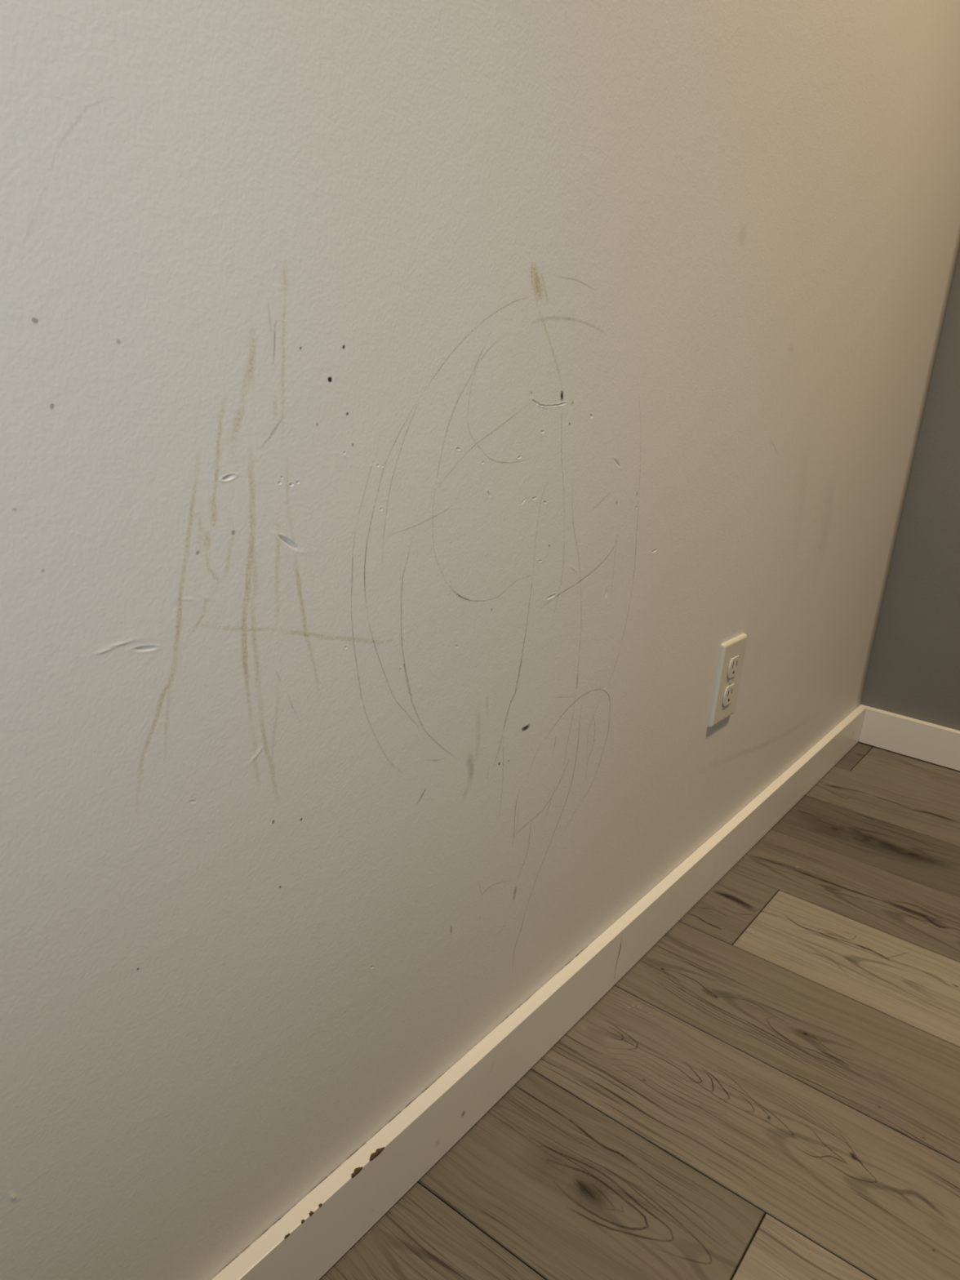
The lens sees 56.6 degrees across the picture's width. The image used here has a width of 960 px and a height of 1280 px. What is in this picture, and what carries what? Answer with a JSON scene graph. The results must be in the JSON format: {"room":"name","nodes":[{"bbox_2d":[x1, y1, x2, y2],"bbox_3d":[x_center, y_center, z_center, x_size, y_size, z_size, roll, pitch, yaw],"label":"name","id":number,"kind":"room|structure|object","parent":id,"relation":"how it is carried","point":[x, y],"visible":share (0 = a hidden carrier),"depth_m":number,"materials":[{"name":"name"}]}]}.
{"room":"empty room","nodes":[
{"label":"empty room","id":0,"kind":"room"},
{"bbox_2d":[0,0,959,1279],"bbox_3d":[0.034,-0.855,0.471,0.101,2.750,2.800,17,20,34],"label":"wall","id":1,"kind":"structure","parent":0,"point":[411,411],"depth_m":0.59,"materials":[{"name":"white paint"}]},
{"bbox_2d":[211,704,867,1279],"bbox_3d":[-0.028,0.432,0.823,0.016,0.077,2.800,17,20,34],"label":"baseboard","id":2,"kind":"structure","parent":1,"relation":"attached to","point":[304,1243],"depth_m":0.87,"materials":[{"name":"white paint"}]},
{"bbox_2d":[707,633,746,727],"bbox_3d":[0.327,0.053,1.173,0.008,0.114,0.078,17,20,34],"label":"electrical outlet","id":3,"kind":"object","parent":1,"relation":"attached to","point":[731,654],"visible":1,"depth_m":1.16,"materials":[{"name":"white plastic"}]},
{"bbox_2d":[722,683,734,706],"bbox_3d":[0.328,0.072,1.177,0.002,0.028,0.034,17,20,34],"label":"receptacle","id":4,"kind":"object","parent":3,"relation":"attached to","point":[728,689],"depth_m":1.17,"materials":[{"name":"white plastic"}]},
{"bbox_2d":[727,655,739,678],"bbox_3d":[0.331,0.035,1.165,0.002,0.028,0.034,17,20,34],"label":"receptacle","id":5,"kind":"object","parent":3,"relation":"attached to","point":[733,661],"depth_m":1.16,"materials":[{"name":"white plastic"}]},
{"bbox_2d":[319,741,959,1279],"bbox_3d":[1.047,0.883,-0.129,3.200,0.060,3.352,17,20,34],"label":"floor","id":6,"kind":"structure","parent":0,"point":[771,1091],"depth_m":0.91,"materials":[{"name":"grey wood"}]},
{"bbox_2d":[860,249,959,730],"bbox_3d":[2.099,-0.767,0.759,3.100,2.750,0.100,17,20,34],"label":"wall","id":7,"kind":"structure","parent":0,"point":[913,671],"depth_m":1.78,"materials":[{"name":"grey paint"}]},
{"bbox_2d":[858,706,959,770],"bbox_3d":[2.002,0.530,1.064,2.985,0.077,0.018,17,20,34],"label":"baseboard","id":8,"kind":"structure","parent":7,"relation":"attached to","point":[938,744],"depth_m":1.84,"materials":[{"name":"white paint"}]}
]}

